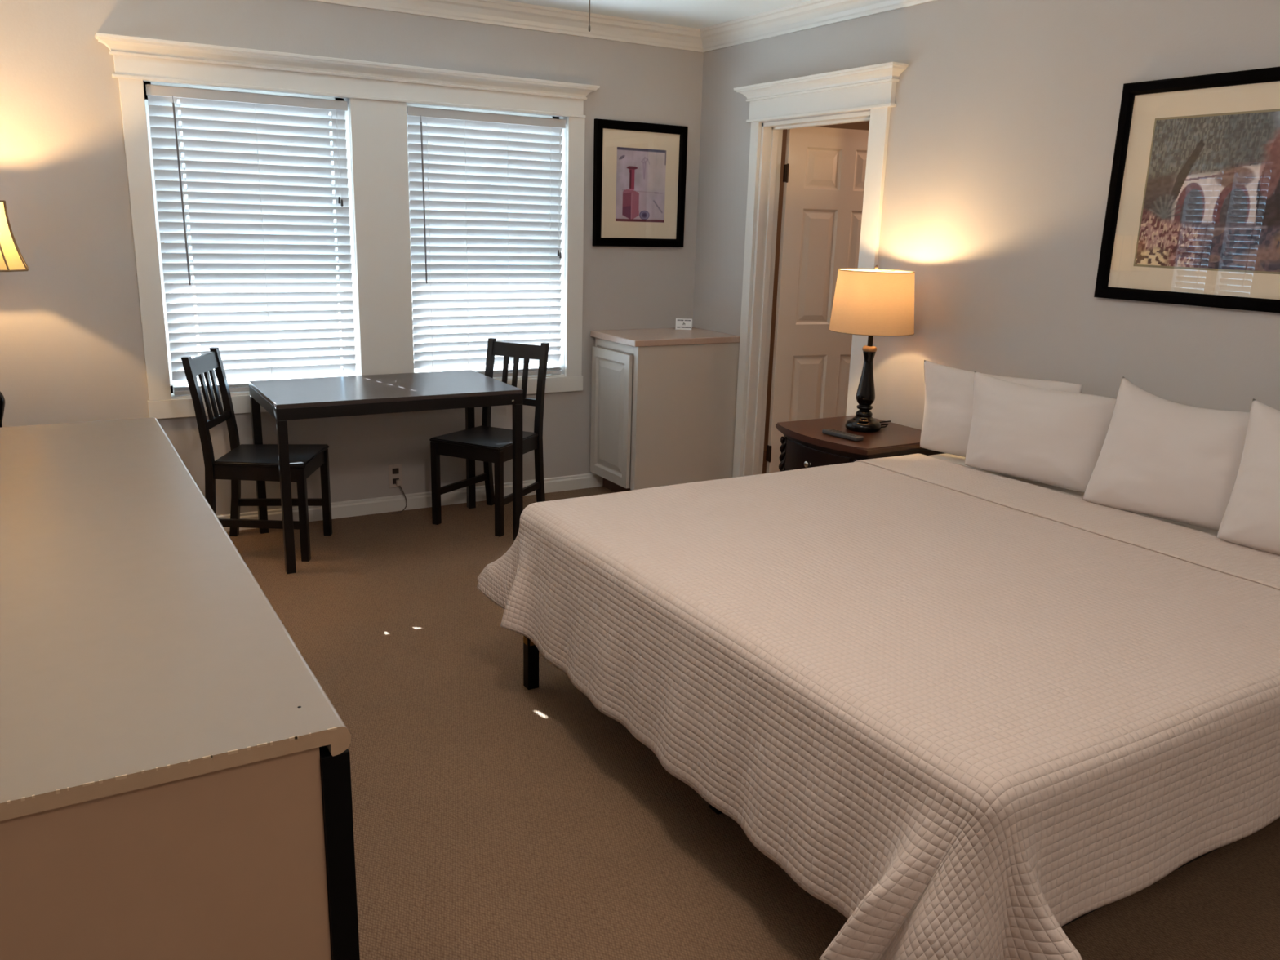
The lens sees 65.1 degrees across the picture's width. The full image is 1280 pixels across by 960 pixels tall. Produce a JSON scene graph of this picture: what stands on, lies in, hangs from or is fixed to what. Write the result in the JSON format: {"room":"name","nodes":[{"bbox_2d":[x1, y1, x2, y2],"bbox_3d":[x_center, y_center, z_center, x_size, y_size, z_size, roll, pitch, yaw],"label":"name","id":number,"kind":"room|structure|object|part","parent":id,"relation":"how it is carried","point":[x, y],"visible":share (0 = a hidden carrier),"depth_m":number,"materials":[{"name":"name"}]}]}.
{"room":"hotel room","nodes":[
{"label":"hotel room","id":0,"kind":"room"},
{"bbox_2d":[0,0,703,515],"bbox_3d":[-1.518,-1.047,4.908,4.480,2.560,0.140,-7,17,-30],"label":"wall","id":1,"kind":"structure","parent":0,"point":[72,350],"depth_m":4.51,"materials":[{"name":"grey paint"}]},
{"bbox_2d":[142,80,355,399],"bbox_3d":[-1.797,-1.103,4.716,0.876,1.382,0.130,-7,17,-30],"label":"window","id":2,"kind":"structure","parent":1,"relation":"in","point":[173,383],"depth_m":4.59,"materials":[{"name":"white glass"}]},
{"bbox_3d":[-1.807,-0.434,4.872,0.876,0.009,0.095,-7,17,-30],"label":"sill","id":3,"kind":"part","parent":2,"relation":"part of","materials":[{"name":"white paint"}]},
{"bbox_2d":[145,84,355,395],"bbox_3d":[-1.772,-1.089,4.675,0.856,1.348,0.089,-7,17,-30],"label":"window blind","id":4,"kind":"object","parent":2,"relation":"attached to","point":[251,150],"visible":0.89,"depth_m":4.66,"materials":[{"name":"grey plastic"}]},
{"bbox_3d":[-1.798,-0.458,4.851,0.844,0.038,0.052,-7,17,-30],"label":"rail","id":5,"kind":"part","parent":4,"relation":"part of","materials":[{"name":"grey plastic"}]},
{"bbox_3d":[-1.425,-1.542,4.732,0.013,0.400,0.005,-7,17,-30],"label":"lift cord","id":6,"kind":"part","parent":4,"relation":"part of","materials":[{"name":"white plastic"}]},
{"bbox_2d":[94,32,599,418],"bbox_3d":[-1.257,-1.168,4.896,2.330,1.618,0.092,-7,17,-30],"label":"trim","id":7,"kind":"structure","parent":1,"relation":"attached to","point":[379,94],"depth_m":4.81,"materials":[{"name":"white paint"}]},
{"bbox_3d":[-1.236,-1.918,4.703,2.330,0.068,0.092,-7,17,-30],"label":"cornice","id":8,"kind":"part","parent":7,"relation":"part of","materials":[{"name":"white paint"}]},
{"bbox_2d":[388,464,402,488],"bbox_3d":[-1.280,-0.021,5.248,0.074,0.122,0.008,-7,17,-30],"label":"wall outlet","id":9,"kind":"object","parent":1,"relation":"attached to","point":[395,471],"visible":1,"depth_m":5.24,"materials":[{"name":"beige plastic"}]},
{"bbox_2d":[392,478,399,484],"bbox_3d":[-1.280,0.006,5.252,0.034,0.030,0.002,-7,17,-30],"label":"socket","id":10,"kind":"object","parent":9,"relation":"attached to","point":[393,479],"depth_m":5.25,"materials":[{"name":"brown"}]},
{"bbox_2d":[392,468,399,474],"bbox_3d":[-1.278,-0.046,5.239,0.034,0.030,0.002,-7,17,-30],"label":"socket","id":11,"kind":"object","parent":9,"relation":"attached to","point":[395,471],"depth_m":5.24,"materials":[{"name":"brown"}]},
{"bbox_2d":[391,479,407,513],"bbox_3d":[-1.270,0.086,5.247,0.044,0.169,0.092,12,18,34],"label":"power cord","id":12,"kind":"object","parent":1,"relation":"attached to","point":[398,481],"visible":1,"depth_m":5.25,"materials":[{"name":"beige plastic"}]},
{"bbox_2d":[217,472,602,532],"bbox_3d":[-1.771,0.181,4.997,3.600,0.083,0.016,-7,17,-30],"label":"baseboard","id":13,"kind":"structure","parent":1,"relation":"attached to","point":[361,507],"depth_m":5.30,"materials":[{"name":"white paint"}]},
{"bbox_2d":[406,103,564,379],"bbox_3d":[-0.812,-1.222,5.288,0.874,1.382,0.130,-7,17,-30],"label":"window","id":14,"kind":"structure","parent":1,"relation":"in","point":[552,363],"depth_m":5.29,"materials":[{"name":"white glass"}]},
{"bbox_2d":[406,106,565,377],"bbox_3d":[-0.787,-1.208,5.247,0.854,1.348,0.089,-7,17,-30],"label":"window blind","id":15,"kind":"object","parent":14,"relation":"attached to","point":[479,163],"visible":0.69,"depth_m":5.23,"materials":[{"name":"grey plastic"}]},
{"bbox_3d":[-0.813,-0.577,5.423,0.842,0.038,0.052,-7,17,-30],"label":"rail","id":16,"kind":"part","parent":15,"relation":"part of","materials":[{"name":"grey plastic"}]},
{"bbox_3d":[-0.428,-1.548,5.342,0.013,0.635,0.005,-7,17,-30],"label":"lift cord","id":17,"kind":"part","parent":15,"relation":"part of","materials":[{"name":"white plastic"}]},
{"bbox_3d":[-0.823,-0.553,5.444,0.874,0.009,0.095,-7,17,-30],"label":"sill","id":18,"kind":"part","parent":14,"relation":"part of","materials":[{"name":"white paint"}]},
{"bbox_2d":[308,0,702,52],"bbox_3d":[-1.425,-2.212,4.506,4.200,0.100,0.092,-7,17,-30],"label":"trim","id":19,"kind":"structure","parent":1,"relation":"attached to","point":[495,12],"depth_m":5.05,"materials":[{"name":"white paint"}]},
{"bbox_2d":[592,118,688,247],"bbox_3d":[0.004,-1.640,5.580,0.586,0.662,0.026,-7,17,-30],"label":"framed picture","id":20,"kind":"object","parent":1,"relation":"attached to","point":[640,168],"visible":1,"depth_m":5.58,"materials":[{"name":"black wood"}]},
{"bbox_2d":[615,146,666,222],"bbox_3d":[0.006,-1.641,5.584,0.317,0.392,0.001,-7,17,-30],"label":"art print","id":21,"kind":"object","parent":20,"relation":"attached to","point":[640,172],"depth_m":5.58},
{"bbox_2d":[505,0,809,28],"bbox_3d":[0.246,-1.576,1.821,4.540,0.100,6.860,-7,17,-30],"label":"ceiling","id":22,"kind":"structure","parent":0,"point":[696,14],"depth_m":4.96,"materials":[{"name":"white paint"}]},
{"bbox_2d":[588,0,590,31],"bbox_3d":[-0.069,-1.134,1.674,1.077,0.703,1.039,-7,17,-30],"label":"pull chain","id":23,"kind":"object","parent":22,"relation":"hanging from","point":[589,0],"visible":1,"depth_m":1.79,"materials":[{"name":"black metal"}]},
{"bbox_2d":[226,451,1279,959],"bbox_3d":[1.037,0.795,3.193,6.500,0.050,7.050,-7,17,-30],"label":"floor","id":24,"kind":"structure","parent":0,"point":[495,817],"depth_m":2.61,"materials":[{"name":"brown carpet"}]},
{"bbox_2d":[0,417,359,959],"bbox_3d":[-1.281,0.512,2.204,0.703,0.861,2.301,-7,17,-30],"label":"dresser","id":25,"kind":"object","parent":24,"relation":"on","point":[175,773],"visible":1,"depth_m":1.34,"materials":[{"name":"white laminate"}]},
{"bbox_3d":[-0.721,0.745,1.249,0.664,0.758,0.014,-7,17,-30],"label":"panel","id":26,"kind":"part","parent":25,"relation":"part of","materials":[{"name":"white wood"}]},
{"bbox_3d":[-0.419,0.756,1.435,0.036,0.819,0.026,-7,17,-30],"label":"post","id":27,"kind":"part","parent":25,"relation":"part of","materials":[{"name":"black wood"}]},
{"bbox_2d":[181,346,332,561],"bbox_3d":[-1.722,-0.126,4.555,0.502,0.900,0.419,1,14,-3],"label":"dining chair","id":28,"kind":"object","parent":24,"relation":"on","point":[250,462],"visible":0.95,"depth_m":4.45,"materials":[{"name":"black wood"}]},
{"bbox_3d":[-1.917,-0.088,4.388,0.096,0.900,0.032,1,14,-3],"label":"leg","id":29,"kind":"part","parent":28,"relation":"part of","materials":[{"name":"black wood"}]},
{"bbox_3d":[-1.937,-0.517,4.444,0.028,0.070,0.294,1,14,-3],"label":"rail","id":30,"kind":"part","parent":28,"relation":"part of","materials":[{"name":"black wood"}]},
{"bbox_3d":[-1.905,-0.269,4.510,0.022,0.034,0.294,1,14,-3],"label":"rail","id":31,"kind":"part","parent":28,"relation":"part of","materials":[{"name":"black wood"}]},
{"bbox_3d":[-1.931,-0.169,4.702,0.096,0.900,0.032,1,14,-3],"label":"leg","id":32,"kind":"part","parent":28,"relation":"part of","materials":[{"name":"black wood"}]},
{"bbox_3d":[-1.690,-0.073,4.570,0.405,0.062,0.398,1,14,-3],"label":"seat rail","id":33,"kind":"part","parent":28,"relation":"part of","materials":[{"name":"black wood"}]},
{"bbox_3d":[-1.673,-0.112,4.560,0.405,0.020,0.419,1,14,-3],"label":"seat","id":34,"kind":"part","parent":28,"relation":"part of","materials":[{"name":"black wood"}]},
{"bbox_3d":[-1.491,0.155,4.441,0.034,0.426,0.034,1,14,-3],"label":"leg","id":35,"kind":"part","parent":28,"relation":"part of","materials":[{"name":"black wood"}]},
{"bbox_3d":[-1.508,0.060,4.809,0.034,0.426,0.034,1,14,-3],"label":"leg","id":36,"kind":"part","parent":28,"relation":"part of","materials":[{"name":"black wood"}]},
{"bbox_2d":[248,369,523,573],"bbox_3d":[-1.199,-0.084,4.773,1.100,0.740,0.674,-7,17,-29],"label":"dining table","id":37,"kind":"object","parent":24,"relation":"on","point":[285,400],"visible":0.91,"depth_m":4.56,"materials":[{"name":"black laminate"}]},
{"bbox_3d":[-1.819,-0.070,4.787,0.038,0.672,0.038,-7,17,-29],"label":"leg","id":38,"kind":"part","parent":37,"relation":"part of","materials":[{"name":"black wood"}]},
{"bbox_3d":[-1.504,0.075,4.259,0.038,0.672,0.038,-7,17,-29],"label":"leg","id":39,"kind":"part","parent":37,"relation":"part of","materials":[{"name":"black wood"}]},
{"bbox_3d":[-0.898,-0.177,5.306,0.038,0.672,0.038,-7,17,-29],"label":"leg","id":40,"kind":"part","parent":37,"relation":"part of","materials":[{"name":"black wood"}]},
{"bbox_3d":[-0.584,-0.032,4.778,0.038,0.672,0.038,-7,17,-29],"label":"leg","id":41,"kind":"part","parent":37,"relation":"part of","materials":[{"name":"black wood"}]},
{"bbox_2d":[429,337,549,537],"bbox_3d":[-0.747,-0.236,5.094,0.419,0.900,0.502,9,16,25],"label":"dining chair","id":42,"kind":"object","parent":24,"relation":"on","point":[486,443],"visible":0.82,"depth_m":5.12,"materials":[{"name":"black wood"}]},
{"bbox_3d":[-1.026,0.016,5.034,0.034,0.426,0.034,9,16,25],"label":"leg","id":43,"kind":"part","parent":42,"relation":"part of","materials":[{"name":"black wood"}]},
{"bbox_3d":[-0.769,-0.213,5.055,0.419,0.020,0.405,9,16,25],"label":"seat","id":44,"kind":"part","parent":42,"relation":"part of","materials":[{"name":"black wood"}]},
{"bbox_3d":[-0.764,-0.177,5.079,0.398,0.062,0.405,9,16,25],"label":"seat rail","id":45,"kind":"part","parent":42,"relation":"part of","materials":[{"name":"black wood"}]},
{"bbox_3d":[-0.802,-0.301,5.340,0.032,0.900,0.096,9,16,25],"label":"leg","id":46,"kind":"part","parent":42,"relation":"part of","materials":[{"name":"black wood"}]},
{"bbox_3d":[-0.685,0.067,4.873,0.034,0.426,0.034,9,16,25],"label":"leg","id":47,"kind":"part","parent":42,"relation":"part of","materials":[{"name":"black wood"}]},
{"bbox_3d":[-0.635,-0.671,5.192,0.294,0.070,0.028,9,16,25],"label":"rail","id":48,"kind":"part","parent":42,"relation":"part of","materials":[{"name":"black wood"}]},
{"bbox_3d":[-0.660,-0.416,5.221,0.294,0.034,0.022,9,16,25],"label":"rail","id":49,"kind":"part","parent":42,"relation":"part of","materials":[{"name":"black wood"}]},
{"bbox_3d":[-0.512,-0.257,5.202,0.032,0.900,0.096,9,16,25],"label":"leg","id":50,"kind":"part","parent":42,"relation":"part of","materials":[{"name":"black wood"}]},
{"bbox_2d":[590,327,739,492],"bbox_3d":[0.131,-0.378,5.715,0.689,0.914,0.500,-7,17,-30],"label":"base cabinet","id":51,"kind":"object","parent":24,"relation":"on","point":[664,400],"visible":0.92,"depth_m":5.50,"materials":[{"name":"beige paint"}]},
{"bbox_3d":[-0.164,-0.354,5.563,0.020,0.728,0.420,-7,17,-30],"label":"cabinet door","id":52,"kind":"part","parent":51,"relation":"part of","materials":[{"name":"beige paint"}]},
{"bbox_2d":[590,327,739,346],"bbox_3d":[0.143,-0.803,5.606,0.689,0.036,0.500,-7,17,-30],"label":"countertop","id":53,"kind":"structure","parent":51,"relation":"on","point":[651,336],"depth_m":5.49,"materials":[{"name":"beige laminate"}]},
{"bbox_2d":[675,318,692,329],"bbox_3d":[0.254,-0.907,5.825,0.094,0.062,0.045,2,14,2],"label":"tent card","id":54,"kind":"object","parent":53,"relation":"on","point":[681,323],"visible":1,"depth_m":5.81,"materials":[{"name":"white paper"}]},
{"bbox_2d":[775,415,944,471],"bbox_3d":[0.950,0.098,4.485,0.578,0.650,0.596,-7,17,-30],"label":"nightstand","id":55,"kind":"object","parent":24,"relation":"on","point":[804,445],"visible":0.16,"depth_m":4.29,"materials":[{"name":"brown wood"}]},
{"bbox_3d":[0.719,-0.068,4.297,0.026,0.028,0.028,-7,17,-30],"label":"knob","id":56,"kind":"part","parent":55,"relation":"part of","materials":[{"name":"silver metal"}]},
{"bbox_3d":[0.749,-0.071,4.315,0.045,0.132,0.410,-7,17,-30],"label":"drawer","id":57,"kind":"part","parent":55,"relation":"part of","materials":[{"name":"black wood"}]},
{"bbox_2d":[822,428,863,441],"bbox_3d":[0.862,-0.193,4.261,0.048,0.020,0.196,-9,18,-36],"label":"remote control","id":58,"kind":"object","parent":55,"relation":"on","point":[842,434],"visible":1,"depth_m":4.24,"materials":[{"name":"grey plastic"}]},
{"bbox_2d":[828,265,915,432],"bbox_3d":[1.000,-0.569,4.350,0.368,0.712,0.363,0,14,-5],"label":"table lamp","id":59,"kind":"object","parent":55,"relation":"on","point":[870,302],"visible":1,"depth_m":4.18,"materials":[{"name":"beige fabric"}]},
{"bbox_2d":[866,335,873,346],"bbox_3d":[1.000,-0.654,4.328,0.034,0.154,0.034,-7,17,-30],"label":"socket","id":60,"kind":"object","parent":59,"relation":"attached to","point":[870,338],"depth_m":4.33,"materials":[{"name":"black"}]},
{"bbox_3d":[1.003,-0.767,4.299,0.360,0.256,0.360,-7,17,-30],"label":"lamp shade","id":61,"kind":"part","parent":59,"relation":"part of","materials":[{"name":"beige fabric"}]},
{"bbox_3d":[1.088,-0.260,4.545,0.086,0.021,0.202,6,15,17],"label":"power cord","id":62,"kind":"part","parent":59,"relation":"part of","materials":[{"name":"black plastic"}]},
{"bbox_2d":[523,453,1279,927],"bbox_3d":[0.971,0.492,3.000,2.055,0.628,1.905,-7,17,-30],"label":"bed","id":63,"kind":"object","parent":24,"relation":"on","point":[531,652],"visible":0.09,"depth_m":3.31,"materials":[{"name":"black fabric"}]},
{"bbox_3d":[-0.360,0.559,3.311,0.040,0.270,0.040,-7,17,-30],"label":"leg","id":64,"kind":"part","parent":63,"relation":"part of","materials":[{"name":"black wood"}]},
{"bbox_3d":[0.216,0.748,2.640,0.040,0.270,0.040,-7,17,-30],"label":"leg","id":65,"kind":"part","parent":63,"relation":"part of","materials":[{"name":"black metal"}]},
{"bbox_2d":[476,453,1279,959],"bbox_3d":[0.808,0.458,2.833,1.942,0.528,2.174,-6,16,-27],"label":"coverlet","id":66,"kind":"object","parent":63,"relation":"on","point":[970,713],"visible":1,"depth_m":2.18,"materials":[{"name":"beige fabric"}]},
{"bbox_2d":[920,360,1082,457],"bbox_3d":[1.370,-0.247,3.880,0.143,0.348,0.705,-12,20,-42],"label":"pillow","id":67,"kind":"object","parent":63,"relation":"on","point":[948,391],"visible":0.37,"depth_m":3.96,"materials":[{"name":"grey fabric"}]},
{"bbox_2d":[964,371,1116,493],"bbox_3d":[1.421,-0.181,3.626,0.161,0.349,0.573,-11,19,-41],"label":"pillow","id":68,"kind":"object","parent":63,"relation":"on","point":[1053,437],"visible":0.91,"depth_m":3.56,"materials":[{"name":"grey fabric"}]},
{"bbox_3d":[0.975,0.330,2.958,2.055,0.293,1.905,-7,17,-30],"label":"mattress","id":69,"kind":"part","parent":63,"relation":"part of","materials":[{"name":"white fabric"}]},
{"bbox_2d":[1082,376,1249,530],"bbox_3d":[1.698,-0.086,3.154,0.157,0.419,0.526,-12,19,-42],"label":"pillow","id":70,"kind":"object","parent":63,"relation":"on","point":[1158,457],"visible":0.79,"depth_m":3.14,"materials":[{"name":"grey fabric"}]},
{"bbox_3d":[0.970,0.504,3.003,2.015,0.064,1.865,-7,17,-30],"label":"steel frame","id":71,"kind":"part","parent":63,"relation":"part of","materials":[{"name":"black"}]},
{"bbox_2d":[1217,398,1279,555],"bbox_3d":[1.929,0.035,2.717,0.197,0.412,0.612,-10,19,-39],"label":"pillow","id":72,"kind":"object","parent":63,"relation":"on","point":[1251,518],"visible":1,"depth_m":2.87,"materials":[{"name":"grey fabric"}]},
{"bbox_3d":[-2.575,0.147,4.082,0.420,0.560,0.420,-7,17,-30],"label":"side table","id":73,"kind":"object","parent":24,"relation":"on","visible":0},
{"bbox_2d":[0,200,28,427],"bbox_3d":[-2.553,-0.591,3.892,0.352,0.964,0.352,-7,17,-30],"label":"table lamp","id":74,"kind":"object","parent":73,"relation":"on","point":[11,260],"visible":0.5,"depth_m":3.78,"materials":[{"name":"beige fabric"}]},
{"bbox_3d":[-2.543,-0.932,3.804,0.344,0.252,0.344,-7,17,-30],"label":"lamp shade","id":75,"kind":"part","parent":74,"relation":"part of","materials":[{"name":"beige fabric"}]},
{"bbox_2d":[763,120,869,451],"bbox_3d":[1.813,-1.156,5.785,2.170,2.520,2.650,-7,17,-30],"label":"wall","id":76,"kind":"structure","parent":0,"point":[861,125],"depth_m":6.68,"materials":[{"name":"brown paint"}]},
{"bbox_2d":[692,0,1279,475],"bbox_3d":[2.061,-0.503,3.194,0.130,2.560,6.600,-7,17,-30],"label":"wall","id":77,"kind":"structure","parent":0,"point":[1004,120],"depth_m":3.96,"materials":[{"name":"grey paint"}]},
{"bbox_2d":[765,126,868,473],"bbox_3d":[1.137,-0.911,5.640,0.816,2.016,0.103,-4,15,-20],"label":"door","id":78,"kind":"structure","parent":77,"relation":"in","point":[824,175],"depth_m":5.53,"materials":[{"name":"beige paint"}]},
{"bbox_2d":[699,0,936,52],"bbox_3d":[1.999,-1.683,2.832,0.092,0.100,6.600,-7,17,-30],"label":"trim","id":79,"kind":"structure","parent":77,"relation":"attached to","point":[811,14],"depth_m":4.87,"materials":[{"name":"white paint"}]},
{"bbox_2d":[732,62,908,477],"bbox_3d":[0.851,-0.869,5.105,0.220,2.208,1.165,-7,17,-30],"label":"trim","id":80,"kind":"structure","parent":77,"relation":"attached to","point":[873,87],"depth_m":5.20,"materials":[{"name":"white paint"}]},
{"bbox_3d":[0.826,-1.898,4.807,0.092,0.068,1.165,-7,17,-30],"label":"cornice","id":81,"kind":"part","parent":80,"relation":"part of","materials":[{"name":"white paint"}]},
{"bbox_3d":[1.050,-0.684,4.745,0.020,2.042,0.109,-7,17,-30],"label":"casing","id":82,"kind":"part","parent":80,"relation":"part of","materials":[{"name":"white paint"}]},
{"bbox_2d":[1093,66,1279,313],"bbox_3d":[1.922,-0.916,3.186,0.030,0.732,0.950,-7,17,-30],"label":"framed picture","id":83,"kind":"object","parent":77,"relation":"attached to","point":[1193,212],"visible":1,"depth_m":3.32,"materials":[{"name":"black"}]},
{"bbox_2d":[1135,111,1279,271],"bbox_3d":[1.926,-0.915,3.188,0.001,0.480,0.682,-7,17,-30],"label":"art print","id":84,"kind":"object","parent":83,"relation":"attached to","point":[1212,198],"depth_m":3.27},
{"label":"outside","id":85,"kind":"structure","parent":0,"visible":0},
{"bbox_2d":[168,262,548,384],"bbox_3d":[-7.393,-1.820,13.057,26.000,0.130,40.000,-7,17,-30],"label":"ground","id":86,"kind":"structure","parent":85,"point":[481,366],"depth_m":12.39,"materials":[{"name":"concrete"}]}
]}

